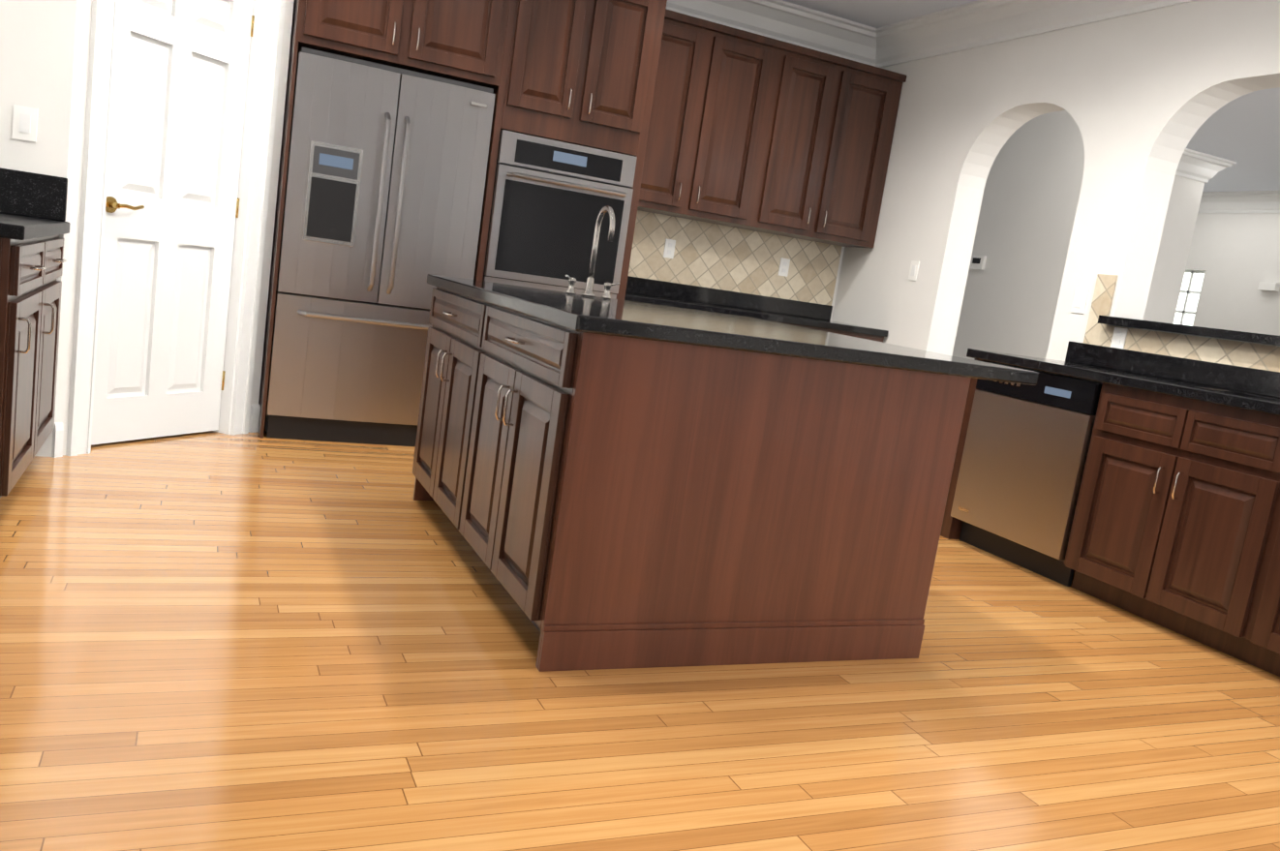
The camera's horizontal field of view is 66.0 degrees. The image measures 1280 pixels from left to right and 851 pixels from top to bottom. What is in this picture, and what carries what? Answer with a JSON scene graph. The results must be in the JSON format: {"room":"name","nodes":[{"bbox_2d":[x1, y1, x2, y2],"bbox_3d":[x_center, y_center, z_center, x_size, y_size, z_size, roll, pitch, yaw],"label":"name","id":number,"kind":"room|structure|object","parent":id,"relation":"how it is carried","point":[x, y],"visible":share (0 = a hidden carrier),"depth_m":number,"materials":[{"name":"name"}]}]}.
{"room":"kitchen","nodes":[
{"label":"kitchen","id":0,"kind":"room"},
{"bbox_2d":[0,0,77,457],"bbox_3d":[-2.434,-1.266,3.497,0.740,2.760,0.120,4,9,-25],"label":"wall","id":1,"kind":"structure","parent":0,"point":[37,45],"depth_m":3.54,"materials":[{"name":"paint"}]},
{"bbox_2d":[11,104,37,142],"bbox_3d":[-2.221,-1.091,3.557,0.075,0.118,0.008,4,9,-25],"label":"light switch","id":2,"kind":"object","parent":1,"relation":"attached to","point":[24,122],"visible":1,"depth_m":3.56,"materials":[{"name":"white plastic"}]},
{"bbox_2d":[54,0,294,455],"bbox_3d":[-2.026,-1.335,4.343,0.856,2.760,1.340,4,9,-25],"label":"wall","id":3,"kind":"structure","parent":0,"point":[82,38],"depth_m":3.75,"materials":[{"name":"paint"}]},
{"bbox_2d":[51,403,260,457],"bbox_3d":[3.725,1.057,2.974,10.310,0.135,10.700,4,9,-25],"label":"baseboard","id":4,"kind":"structure","parent":3,"relation":"attached to","point":[57,440],"depth_m":3.81,"materials":[{"name":"white wood"}]},
{"bbox_2d":[91,0,254,445],"bbox_3d":[-1.994,-0.942,4.174,0.558,2.027,0.538,4,9,-25],"label":"pantry door","id":5,"kind":"structure","parent":3,"relation":"in","point":[177,120],"depth_m":4.18,"materials":[{"name":"white wood"}]},
{"bbox_2d":[65,0,285,456],"bbox_3d":[-1.963,-0.983,4.154,0.139,2.146,0.945,12,9,20],"label":"door frame","id":6,"kind":"structure","parent":3,"relation":"attached to","point":[259,115],"depth_m":4.39,"materials":[{"name":"white wood"}]},
{"bbox_2d":[0,428,1279,850],"bbox_3d":[2.178,1.038,2.395,15.200,0.100,14.900,4,9,-25],"label":"floor","id":7,"kind":"structure","parent":0,"point":[211,640],"depth_m":2.35,"materials":[{"name":"brown wood"}]},
{"bbox_2d":[0,234,65,498],"bbox_3d":[-2.333,-0.223,3.118,0.740,0.860,1.034,4,9,-25],"label":"base cabinet","id":8,"kind":"object","parent":7,"relation":"on","point":[31,271],"visible":1,"depth_m":2.94,"materials":[{"name":"brown wood"}]},
{"bbox_2d":[0,167,70,240],"bbox_3d":[-1.614,-0.431,1.607,0.754,0.200,4.235,4,9,-25],"label":"countertop","id":9,"kind":"structure","parent":8,"relation":"on","point":[33,205],"depth_m":3.57,"materials":[{"name":"black stone"}]},
{"bbox_2d":[264,46,495,446],"bbox_3d":[-1.365,-0.849,5.013,0.910,1.800,0.794,4,9,-25],"label":"refrigerator","id":10,"kind":"object","parent":7,"relation":"on","point":[386,169],"visible":0.85,"depth_m":4.69,"materials":[{"name":"grey metal"}]},
{"bbox_2d":[473,139,498,278],"bbox_3d":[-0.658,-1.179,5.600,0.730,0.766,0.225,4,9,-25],"label":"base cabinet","id":11,"kind":"object","parent":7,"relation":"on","point":[494,147],"depth_m":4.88,"materials":[{"name":"brown wood"}]},
{"bbox_2d":[412,286,971,671],"bbox_3d":[0.002,0.077,3.395,1.263,0.860,1.662,4,9,-25],"label":"kitchen island","id":12,"kind":"object","parent":7,"relation":"on","point":[605,502],"visible":0.96,"depth_m":2.66,"materials":[{"name":"brown wood"}]},
{"bbox_2d":[426,274,1038,385],"bbox_3d":[0.173,-0.356,3.381,1.465,0.040,1.725,4,9,-25],"label":"island countertop","id":13,"kind":"structure","parent":12,"relation":"on","point":[598,315],"depth_m":2.76,"materials":[{"name":"black stone"}]},
{"bbox_2d":[565,205,620,300],"bbox_3d":[-0.151,-0.667,3.784,0.231,0.355,0.189,4,9,-25],"label":"island faucet","id":14,"kind":"object","parent":13,"relation":"on","point":[588,291],"visible":1,"depth_m":3.83,"materials":[{"name":"silver metal"}]},
{"bbox_2d":[780,322,826,332],"bbox_3d":[0.674,-0.245,6.175,0.576,0.860,0.616,4,9,-25],"label":"base cabinet","id":15,"kind":"object","parent":7,"relation":"on","point":[822,329],"depth_m":5.94,"materials":[{"name":"brown wood"}]},
{"bbox_2d":[826,329,883,342],"bbox_3d":[1.088,-0.213,6.365,0.588,0.860,0.616,4,9,-25],"label":"base cabinet","id":16,"kind":"object","parent":7,"relation":"on","point":[869,337],"depth_m":6.08,"materials":[{"name":"brown wood"}]},
{"bbox_2d":[624,275,888,336],"bbox_3d":[0.595,-0.745,6.024,1.840,0.140,0.630,4,9,-25],"label":"countertop","id":17,"kind":"structure","parent":16,"relation":"on","point":[729,302],"depth_m":6.15,"materials":[{"name":"black stone"}]},
{"bbox_2d":[950,362,1102,586],"bbox_3d":[1.903,0.204,4.417,0.594,0.855,0.658,4,9,-25],"label":"dishwasher","id":18,"kind":"object","parent":7,"relation":"on","point":[1022,463],"visible":0.69,"depth_m":4.24,"materials":[{"name":"grey metal"}]},
{"bbox_2d":[1064,382,1279,656],"bbox_3d":[2.216,0.345,3.768,0.635,0.860,0.800,4,9,-25],"label":"base cabinet","id":19,"kind":"object","parent":7,"relation":"on","point":[1175,526],"depth_m":3.60,"materials":[{"name":"brown wood"}]},
{"bbox_2d":[1232,470,1279,676],"bbox_3d":[2.513,0.490,3.099,0.635,0.860,0.690,4,9,-25],"label":"base cabinet","id":20,"kind":"object","parent":7,"relation":"on","point":[1258,645],"depth_m":3.29,"materials":[{"name":"brown wood"}]},
{"bbox_2d":[966,340,1279,416],"bbox_3d":[2.276,-0.147,3.704,0.649,0.140,2.270,4,9,-25],"label":"countertop","id":21,"kind":"structure","parent":20,"relation":"on","point":[1242,387],"depth_m":4.12,"materials":[{"name":"black stone"}]},
{"bbox_2d":[830,246,844,320],"bbox_3d":[-0.960,-1.374,5.638,5.483,2.760,0.150,4,9,-25],"label":"wall","id":22,"kind":"structure","parent":0,"point":[838,277],"depth_m":6.66,"materials":[{"name":"paint"}]},
{"bbox_2d":[288,0,514,89],"bbox_3d":[-1.208,-2.075,4.861,0.942,0.661,0.766,4,9,-25],"label":"upper cabinet","id":23,"kind":"object","parent":22,"relation":"attached to","point":[464,41],"depth_m":4.58,"materials":[{"name":"brown wood"}]},
{"bbox_2d":[489,0,667,162],"bbox_3d":[-0.426,-1.919,5.241,0.814,0.855,0.766,4,9,-25],"label":"upper cabinet","id":24,"kind":"object","parent":22,"relation":"attached to","point":[582,73],"depth_m":4.92,"materials":[{"name":"brown wood"}]},
{"bbox_2d":[482,129,637,299],"bbox_3d":[-0.486,-1.095,5.214,0.720,0.750,0.596,4,9,-25],"label":"built-in oven","id":25,"kind":"object","parent":24,"relation":"in","point":[551,198],"visible":0.96,"depth_m":4.98,"materials":[{"name":"grey metal"}]},
{"bbox_2d":[637,9,714,218],"bbox_3d":[0.058,-1.806,5.714,0.460,1.076,0.346,4,9,-25],"label":"upper cabinet","id":26,"kind":"object","parent":22,"relation":"attached to","point":[684,64],"depth_m":5.60,"materials":[{"name":"brown wood"}]},
{"bbox_2d":[628,210,842,305],"bbox_3d":[0.500,-1.070,6.258,1.818,0.400,0.010,4,9,-25],"label":"tile backsplash","id":27,"kind":"structure","parent":22,"relation":"attached to","point":[719,257],"depth_m":6.29,"materials":[{"name":"tile"}]},
{"bbox_2d":[663,238,675,258],"bbox_3d":[0.183,-1.095,6.101,0.070,0.115,0.008,4,9,-25],"label":"electrical outlet","id":28,"kind":"object","parent":27,"relation":"attached to","point":[669,248],"depth_m":6.10,"materials":[{"name":"white plastic"}]},
{"bbox_2d":[778,257,790,276],"bbox_3d":[0.945,-1.037,6.452,0.070,0.115,0.008,4,9,-25],"label":"electrical outlet","id":29,"kind":"object","parent":27,"relation":"attached to","point":[784,262],"depth_m":6.45,"materials":[{"name":"white plastic"}]},
{"bbox_2d":[687,22,784,230],"bbox_3d":[0.475,-1.774,5.906,0.460,1.076,0.346,4,9,-25],"label":"upper cabinet","id":30,"kind":"object","parent":22,"relation":"attached to","point":[749,131],"depth_m":5.76,"materials":[{"name":"brown wood"}]},
{"bbox_2d":[666,0,875,62],"bbox_3d":[-0.122,-2.552,5.588,3.465,0.200,0.150,4,9,-25],"label":"crown molding","id":31,"kind":"structure","parent":22,"relation":"attached to","point":[782,20],"depth_m":6.07,"materials":[{"name":"white"}]},
{"bbox_2d":[755,41,906,247],"bbox_3d":[1.100,-1.726,6.194,0.920,1.076,0.346,4,9,-25],"label":"upper cabinet","id":32,"kind":"object","parent":22,"relation":"attached to","point":[831,136],"depth_m":6.04,"materials":[{"name":"brown wood"}]},
{"bbox_2d":[952,110,1084,360],"bbox_3d":[2.213,-1.285,8.125,0.120,2.760,3.450,4,9,-25],"label":"wall","id":33,"kind":"structure","parent":0,"point":[1028,209],"depth_m":6.92,"materials":[{"name":"paint"}]},
{"bbox_2d":[969,254,986,270],"bbox_3d":[2.503,-1.211,7.305,0.028,0.100,0.140,4,9,-25],"label":"thermostat","id":34,"kind":"object","parent":33,"relation":"attached to","point":[977,261],"visible":0.93,"depth_m":7.29,"materials":[{"name":"white plastic"}]},
{"bbox_2d":[783,0,1279,191],"bbox_3d":[2.588,-1.760,1.971,15.200,0.100,14.900,4,9,-25],"label":"ceiling","id":35,"kind":"structure","parent":0,"point":[1243,132],"depth_m":7.37,"materials":[{"name":"white paint"}]},
{"bbox_2d":[831,0,1279,361],"bbox_3d":[3.851,-0.011,1.293,0.200,2.760,12.000,4,9,-25],"label":"wall","id":36,"kind":"structure","parent":0,"point":[1142,98],"depth_m":4.93,"materials":[{"name":"paint"}]},
{"bbox_2d":[908,260,919,280],"bbox_3d":[1.657,-0.937,5.963,0.008,0.118,0.075,4,9,-25],"label":"light switch","id":37,"kind":"object","parent":36,"relation":"attached to","point":[913,270],"visible":1,"depth_m":5.96,"materials":[{"name":"white plastic"}]},
{"bbox_2d":[863,0,1196,67],"bbox_3d":[2.511,-1.942,4.106,0.150,0.200,5.140,4,9,-25],"label":"crown molding","id":38,"kind":"structure","parent":36,"relation":"attached to","point":[977,23],"depth_m":5.46,"materials":[{"name":"white"}]},
{"bbox_2d":[1070,288,1089,313],"bbox_3d":[2.155,-0.611,4.827,0.008,0.118,0.075,4,9,-25],"label":"light switch","id":39,"kind":"object","parent":36,"relation":"attached to","point":[1080,300],"visible":1,"depth_m":4.82,"materials":[{"name":"white plastic"}]},
{"bbox_2d":[1083,274,1279,372],"bbox_3d":[2.607,-0.355,3.795,0.010,0.335,2.150,4,9,-25],"label":"tile backsplash","id":40,"kind":"structure","parent":36,"relation":"attached to","point":[1260,356],"depth_m":4.34,"materials":[{"name":"tile"}]},
{"bbox_2d":[1110,327,1127,348],"bbox_3d":[2.233,-0.408,4.593,0.009,0.095,0.070,4,9,-25],"label":"electrical outlet","id":41,"kind":"object","parent":40,"relation":"attached to","point":[1119,335],"visible":1,"depth_m":4.58,"materials":[{"name":"white plastic"}]},
{"bbox_2d":[1097,315,1279,346],"bbox_3d":[2.700,-0.302,3.842,0.340,0.037,1.940,4,9,-25],"label":"pass-through ledge","id":42,"kind":"object","parent":36,"relation":"on","point":[1238,336],"visible":0.8,"depth_m":4.20,"materials":[{"name":"black stone"}]},
{"bbox_2d":[1143,175,1204,323],"bbox_3d":[3.253,-1.319,9.360,2.730,2.760,2.050,4,9,-25],"label":"wall","id":43,"kind":"structure","parent":0,"point":[1186,194],"depth_m":8.85,"materials":[{"name":"paint"}]},
{"bbox_2d":[1175,148,1236,182],"bbox_3d":[3.874,-2.359,8.184,3.030,0.200,0.150,4,9,-25],"label":"crown molding","id":44,"kind":"structure","parent":43,"relation":"attached to","point":[1194,165],"depth_m":8.67,"materials":[{"name":"white"}]},
{"bbox_2d":[1185,213,1279,335],"bbox_3d":[8.416,0.116,4.880,1.450,2.760,14.750,4,9,-25],"label":"wall","id":45,"kind":"structure","parent":0,"point":[1234,258],"depth_m":10.30,"materials":[{"name":"paint"}]},
{"bbox_2d":[1173,270,1204,326],"bbox_3d":[6.069,-1.367,10.922,0.050,0.696,0.426,4,9,-25],"label":"dining room window","id":46,"kind":"structure","parent":45,"relation":"in","point":[1189,296],"depth_m":10.90,"materials":[{"name":"white glass"}]},
{"bbox_2d":[1197,190,1279,213],"bbox_3d":[8.293,-1.324,5.628,0.150,0.200,12.750,4,9,-25],"label":"crown molding","id":47,"kind":"structure","parent":45,"relation":"attached to","point":[1243,201],"depth_m":10.24,"materials":[{"name":"white"}]},
{"bbox_2d":[1257,281,1279,291],"bbox_3d":[6.354,-1.403,9.948,0.070,0.080,0.170,4,9,-25],"label":"speaker","id":48,"kind":"object","parent":45,"relation":"attached to","point":[1269,287],"visible":1,"depth_m":9.92,"materials":[{"name":"white plastic"}]}
]}

